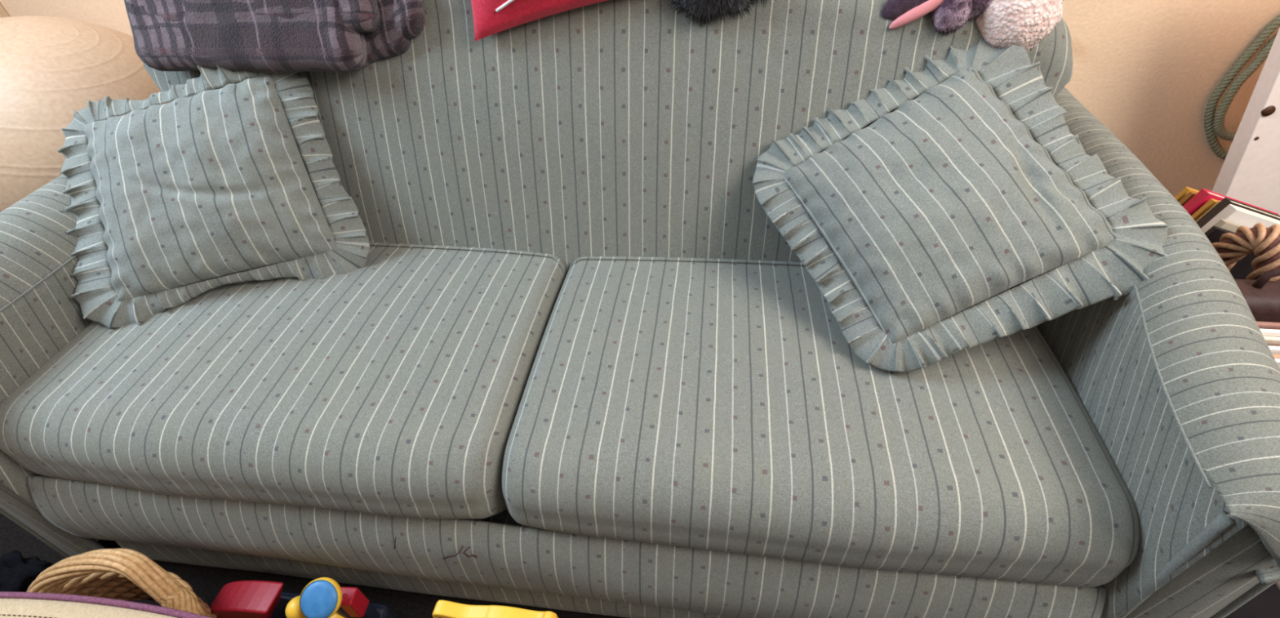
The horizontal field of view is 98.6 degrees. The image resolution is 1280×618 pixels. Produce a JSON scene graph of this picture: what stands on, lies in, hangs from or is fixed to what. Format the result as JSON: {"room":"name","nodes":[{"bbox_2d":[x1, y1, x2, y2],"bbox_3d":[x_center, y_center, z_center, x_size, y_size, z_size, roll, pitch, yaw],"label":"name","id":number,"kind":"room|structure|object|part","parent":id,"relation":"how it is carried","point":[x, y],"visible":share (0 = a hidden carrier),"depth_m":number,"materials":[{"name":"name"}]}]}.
{"room":"living room","nodes":[
{"label":"living room","id":0,"kind":"room"},
{"bbox_2d":[0,512,627,617],"bbox_3d":[-0.242,0.860,0.959,7.200,0.100,3.800,3,42,6],"label":"floor","id":1,"kind":"structure","parent":0,"point":[206,582],"depth_m":1.21,"materials":[{"name":"carpet"}]},
{"bbox_2d":[0,550,51,591],"bbox_3d":[-1.359,0.583,1.184,0.194,0.085,0.107,3,42,6],"label":"cloth","id":2,"kind":"object","parent":1,"relation":"on","point":[17,573],"visible":0.65,"depth_m":1.17,"materials":[{"name":"fabric"}]},
{"bbox_2d":[0,15,168,212],"bbox_3d":[-1.869,-0.530,1.891,0.866,0.840,0.866,3,42,6],"label":"exercise ball","id":3,"kind":"object","parent":1,"relation":"on","point":[51,67],"visible":0.34,"depth_m":1.56,"materials":[{"name":"beige plastic"}]},
{"bbox_2d":[0,591,213,617],"bbox_3d":[-1.049,0.751,0.725,1.089,0.424,0.610,3,42,6],"label":"ottoman","id":4,"kind":"object","parent":1,"relation":"on","point":[12,604],"visible":1,"depth_m":0.78,"materials":[{"name":"beige fabric"}]},
{"bbox_2d":[26,547,217,617],"bbox_3d":[-0.910,0.574,0.960,0.337,0.364,0.213,3,42,6],"label":"basket","id":5,"kind":"object","parent":1,"relation":"on","point":[120,573],"visible":0.75,"depth_m":0.91,"materials":[{"name":"beige wicker"}]},
{"bbox_2d":[129,599,161,606],"bbox_3d":[-0.908,0.644,1.022,0.250,0.150,0.140,3,42,6],"label":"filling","id":6,"kind":"object","parent":5,"relation":"in","point":[143,601],"visible":0.17,"depth_m":1.02,"materials":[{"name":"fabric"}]},
{"bbox_2d":[209,577,397,617],"bbox_3d":[-0.665,0.565,1.026,0.338,0.274,0.102,3,42,6],"label":"toy vehicle","id":7,"kind":"object","parent":1,"relation":"on","point":[322,597],"visible":1,"depth_m":1.00,"materials":[{"name":"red plastic"}]},
{"bbox_2d":[209,580,283,617],"bbox_3d":[-0.748,0.555,1.044,0.170,0.095,0.055,3,42,6],"label":"hood","id":8,"kind":"object","parent":7,"relation":"attached to","point":[240,598],"depth_m":1.02,"materials":[{"name":"red plastic"}]},
{"bbox_3d":[-0.591,0.518,0.954,0.040,0.040,0.040,3,42,6],"label":"ball knob","id":9,"kind":"part","parent":7,"relation":"part of","materials":[{"name":"yellow plastic"}]},
{"bbox_3d":[-0.533,0.548,0.993,0.019,0.179,0.027,23,47,26],"label":"stem","id":10,"kind":"part","parent":7,"relation":"part of","materials":[{"name":"yellow plastic"}]},
{"bbox_3d":[-0.511,0.571,1.034,0.022,0.075,0.020,1,42,4],"label":"block post","id":11,"kind":"part","parent":7,"relation":"part of","materials":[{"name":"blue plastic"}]},
{"bbox_2d":[432,600,558,617],"bbox_3d":[-0.237,0.582,0.954,0.300,0.319,0.075,3,42,6],"label":"toy","id":12,"kind":"object","parent":1,"relation":"on","point":[443,608],"visible":1,"depth_m":0.85,"materials":[{"name":"yellow plastic"}]},
{"bbox_2d":[0,0,1279,617],"bbox_3d":[-0.174,-0.063,1.123,2.224,1.055,0.991,3,42,6],"label":"sofa","id":13,"kind":"object","parent":1,"relation":"on","point":[575,360],"visible":0.69,"depth_m":0.93,"materials":[{"name":"fabric"}]},
{"bbox_3d":[-1.171,-0.180,1.184,0.217,0.245,0.977,3,42,6],"label":"arm","id":14,"kind":"part","parent":13,"relation":"part of","materials":[{"name":"fabric"}]},
{"bbox_3d":[-1.203,0.348,1.039,0.173,0.601,0.020,3,42,6],"label":"panel","id":15,"kind":"part","parent":13,"relation":"part of","materials":[{"name":"fabric"}]},
{"bbox_3d":[-1.074,-0.045,1.301,0.030,0.450,0.960,3,42,6],"label":"panel","id":16,"kind":"part","parent":13,"relation":"part of","materials":[{"name":"fabric"}]},
{"bbox_2d":[57,64,369,328],"bbox_3d":[-0.856,-0.256,1.083,0.531,0.427,0.353,-12,43,-10],"label":"ruffled pillow","id":17,"kind":"object","parent":13,"relation":"on","point":[209,184],"visible":0.98,"depth_m":1.06,"materials":[{"name":"fabric"}]},
{"bbox_2d":[124,0,426,73],"bbox_3d":[-0.678,-0.694,1.110,0.590,0.314,0.419,3,42,6],"label":"folded blanket","id":18,"kind":"object","parent":13,"relation":"on","point":[254,36],"visible":1,"depth_m":1.02,"materials":[{"name":"purple fabric"}]},
{"bbox_2d":[0,242,567,519],"bbox_3d":[-0.639,0.113,1.124,0.905,0.252,0.583,3,42,6],"label":"seat cushion","id":19,"kind":"object","parent":13,"relation":"on","point":[393,386],"depth_m":0.95,"materials":[{"name":"fabric"}]},
{"bbox_2d":[471,0,608,41],"bbox_3d":[-0.150,-0.617,0.964,0.390,0.248,0.145,3,42,6],"label":"pillow","id":20,"kind":"object","parent":13,"relation":"on","point":[491,17],"visible":1,"depth_m":0.98,"materials":[{"name":"red fabric"}]},
{"bbox_3d":[-0.222,-0.536,0.957,0.069,0.040,0.006,6,42,10],"label":"cord","id":21,"kind":"part","parent":20,"relation":"part of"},
{"bbox_3d":[-0.214,0.444,0.993,1.811,0.252,0.099,3,42,6],"label":"rail","id":22,"kind":"part","parent":13,"relation":"part of","materials":[{"name":"fabric"}]},
{"bbox_3d":[-0.136,-0.283,1.308,1.883,0.975,0.408,3,42,6],"label":"backrest","id":23,"kind":"part","parent":13,"relation":"part of","materials":[{"name":"fabric"}]},
{"bbox_2d":[667,0,770,27],"bbox_3d":[0.148,-0.577,0.971,0.223,0.177,0.152,-8,42,-6],"label":"plush toy","id":24,"kind":"object","parent":13,"relation":"on","point":[704,10],"visible":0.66,"depth_m":0.95,"materials":[{"name":"black fur"}]},
{"bbox_2d":[502,256,1139,586],"bbox_3d":[0.266,0.163,1.019,0.911,0.246,0.583,3,42,6],"label":"seat cushion","id":25,"kind":"object","parent":13,"relation":"on","point":[696,421],"depth_m":0.84,"materials":[{"name":"fabric"}]},
{"bbox_2d":[752,39,1168,372],"bbox_3d":[0.495,-0.183,0.910,0.510,0.387,0.458,-9,42,-7],"label":"ruffled pillow","id":26,"kind":"object","parent":13,"relation":"on","point":[948,202],"visible":1,"depth_m":0.86,"materials":[{"name":"fabric"}]},
{"bbox_2d":[880,0,1062,51],"bbox_3d":[0.558,-0.528,0.937,0.286,0.176,0.151,3,42,6],"label":"plush toy","id":27,"kind":"object","parent":13,"relation":"on","point":[1002,24],"visible":0.91,"depth_m":0.91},
{"bbox_3d":[0.767,0.041,1.071,0.073,0.508,0.961,4,42,7],"label":"panel","id":28,"kind":"part","parent":13,"relation":"part of","materials":[{"name":"fabric"}]},
{"bbox_3d":[0.820,-0.080,0.943,0.160,0.252,0.991,7,43,10],"label":"arm","id":29,"kind":"part","parent":13,"relation":"part of","materials":[{"name":"fabric"}]},
{"bbox_3d":[0.764,0.463,0.815,0.173,0.601,0.020,3,42,6],"label":"panel","id":30,"kind":"part","parent":13,"relation":"part of","materials":[{"name":"fabric"}]},
{"bbox_2d":[1211,222,1279,280],"bbox_3d":[1.368,-0.039,1.360,0.452,0.602,0.462,-3,42,-1],"label":"wicker basket","id":31,"kind":"object","parent":1,"relation":"on","point":[1264,242],"visible":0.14,"depth_m":1.07,"materials":[{"name":"brown wicker"}]},
{"bbox_2d":[1174,186,1199,201],"bbox_3d":[1.324,-0.136,1.402,0.291,0.383,0.012,3,42,6],"label":"book","id":32,"kind":"object","parent":31,"relation":"in","point":[1186,190],"visible":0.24,"depth_m":1.29,"materials":[{"name":"yellow paper"}]},
{"bbox_2d":[1178,191,1196,206],"bbox_3d":[1.322,-0.122,1.390,0.291,0.383,0.012,3,42,6],"label":"book","id":33,"kind":"object","parent":31,"relation":"in","point":[1186,198],"visible":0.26,"depth_m":1.27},
{"bbox_2d":[1191,198,1218,221],"bbox_3d":[1.326,-0.097,1.347,0.291,0.383,0.012,3,42,6],"label":"book","id":34,"kind":"object","parent":31,"relation":"in","point":[1211,202],"visible":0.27,"depth_m":1.24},
{"bbox_2d":[1195,200,1220,222],"bbox_3d":[1.329,-0.089,1.332,0.291,0.383,0.013,3,42,6],"label":"book","id":35,"kind":"object","parent":31,"relation":"in","point":[1219,201],"visible":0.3,"depth_m":1.23,"materials":[{"name":"beige paper"}]},
{"bbox_2d":[1208,218,1250,232],"bbox_3d":[1.285,-0.042,1.287,0.291,0.383,0.012,3,42,6],"label":"book","id":36,"kind":"object","parent":31,"relation":"in","point":[1223,224],"visible":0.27,"depth_m":1.17,"materials":[{"name":"white paper"}]},
{"bbox_2d":[1182,188,1279,215],"bbox_3d":[1.323,-0.119,1.360,0.291,0.383,0.024,3,42,6],"label":"book","id":37,"kind":"object","parent":31,"relation":"in","point":[1203,196],"visible":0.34,"depth_m":1.25,"materials":[{"name":"red paper"}]},
{"bbox_2d":[1204,226,1257,279],"bbox_3d":[1.264,-0.027,1.283,0.291,0.383,0.012,3,42,6],"label":"book","id":38,"kind":"object","parent":31,"relation":"in","point":[1242,268],"visible":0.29,"depth_m":1.20,"materials":[{"name":"black paper"}]},
{"bbox_2d":[1195,197,1279,227],"bbox_3d":[1.315,-0.089,1.305,0.291,0.383,0.022,3,42,6],"label":"book","id":39,"kind":"object","parent":31,"relation":"in","point":[1225,202],"visible":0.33,"depth_m":1.20,"materials":[{"name":"black paper"}]},
{"bbox_2d":[1200,204,1279,233],"bbox_3d":[1.307,-0.070,1.288,0.291,0.383,0.024,3,42,6],"label":"book","id":40,"kind":"object","parent":31,"relation":"in","point":[1232,213],"visible":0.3,"depth_m":1.17,"materials":[{"name":"white paper"}]},
{"bbox_2d":[1212,27,1279,215],"bbox_3d":[1.963,-0.478,1.466,0.835,1.136,0.060,3,42,6],"label":"leaning board","id":41,"kind":"object","parent":1,"relation":"on","point":[1250,172],"visible":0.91,"depth_m":1.52,"materials":[{"name":"white paint"}]},
{"bbox_2d":[1224,580,1279,617],"bbox_3d":[1.141,0.561,0.907,0.324,0.322,0.294,3,42,6],"label":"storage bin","id":42,"kind":"object","parent":1,"relation":"on","point":[1266,604],"visible":0.02,"depth_m":0.88,"materials":[{"name":"grey plastic"}]},
{"bbox_2d":[1234,267,1279,322],"bbox_3d":[1.190,0.151,1.156,0.265,0.599,0.090,3,42,6],"label":"leather bag","id":43,"kind":"object","parent":1,"relation":"on","point":[1262,295],"visible":0.11,"depth_m":0.99,"materials":[{"name":"brown leather"}]},
{"bbox_3d":[1.195,-0.051,0.985,0.154,0.072,0.014,3,42,6],"label":"bag handle","id":44,"kind":"part","parent":43,"relation":"part of","materials":[{"name":"brown leather"}]},
{"bbox_3d":[1.161,0.266,1.110,0.264,0.494,0.128,3,42,6],"label":"magazine file","id":45,"kind":"object","parent":1,"relation":"on","visible":0},
{"bbox_2d":[1256,321,1279,329],"bbox_3d":[1.165,0.215,1.124,0.235,0.500,0.009,3,42,6],"label":"magazine","id":46,"kind":"object","parent":45,"relation":"in","point":[1262,325],"visible":0.02,"depth_m":0.96,"materials":[{"name":"pink paper"}]},
{"bbox_2d":[1259,328,1279,333],"bbox_3d":[1.164,0.228,1.118,0.235,0.500,0.009,3,42,6],"label":"magazine","id":47,"kind":"object","parent":45,"relation":"in","point":[1261,330],"visible":0.02,"depth_m":0.96,"materials":[{"name":"white paper"}]},
{"bbox_2d":[1261,332,1279,337],"bbox_3d":[1.162,0.234,1.107,0.235,0.500,0.009,3,42,6],"label":"magazine","id":48,"kind":"object","parent":45,"relation":"in","point":[1264,334],"visible":0.02,"depth_m":0.95,"materials":[{"name":"beige paper"}]},
{"bbox_2d":[1263,336,1279,344],"bbox_3d":[1.161,0.240,1.096,0.235,0.500,0.009,3,42,6],"label":"magazine","id":49,"kind":"object","parent":45,"relation":"in","point":[1269,340],"visible":0.02,"depth_m":0.94,"materials":[{"name":"beige paper"}]},
{"bbox_2d":[1266,343,1279,346],"bbox_3d":[1.159,0.253,1.090,0.235,0.500,0.009,3,42,6],"label":"magazine","id":50,"kind":"object","parent":45,"relation":"in","point":[1268,344],"visible":0.02,"depth_m":0.93,"materials":[{"name":"beige paper"}]},
{"bbox_2d":[1267,345,1279,354],"bbox_3d":[1.157,0.257,1.076,0.235,0.500,0.009,3,42,6],"label":"magazine","id":51,"kind":"object","parent":45,"relation":"in","point":[1274,349],"visible":0.02,"depth_m":0.92,"materials":[{"name":"white paper"}]},
{"bbox_2d":[1271,353,1279,358],"bbox_3d":[1.156,0.269,1.070,0.235,0.500,0.009,3,42,6],"label":"magazine","id":52,"kind":"object","parent":45,"relation":"in","point":[1275,356],"visible":0.02,"depth_m":0.91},
{"bbox_2d":[1275,358,1279,368],"bbox_3d":[1.154,0.276,1.060,0.235,0.500,0.009,3,42,6],"label":"magazine","id":53,"kind":"object","parent":45,"relation":"in","point":[1277,360],"visible":0.02,"depth_m":0.90,"materials":[{"name":"white paper"}]},
{"bbox_2d":[0,0,1279,197],"bbox_3d":[-0.055,-1.500,1.388,7.200,2.840,0.100,3,42,6],"label":"wall","id":54,"kind":"structure","parent":0,"point":[1148,71],"depth_m":1.73,"materials":[{"name":"beige paint"}]},
{"bbox_2d":[0,3,9,17],"bbox_3d":[-2.473,-1.574,1.633,0.180,2.760,0.035,3,42,6],"label":"trim","id":55,"kind":"structure","parent":54,"relation":"attached to","point":[3,13],"depth_m":2.04,"materials":[{"name":"paint"}]},
{"bbox_2d":[1203,14,1279,159],"bbox_3d":[1.940,-0.746,1.613,0.299,0.719,0.076,1,42,4],"label":"rope","id":56,"kind":"object","parent":54,"relation":"hanging from","point":[1214,126],"visible":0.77,"depth_m":1.70,"materials":[{"name":"fabric"}]}
]}

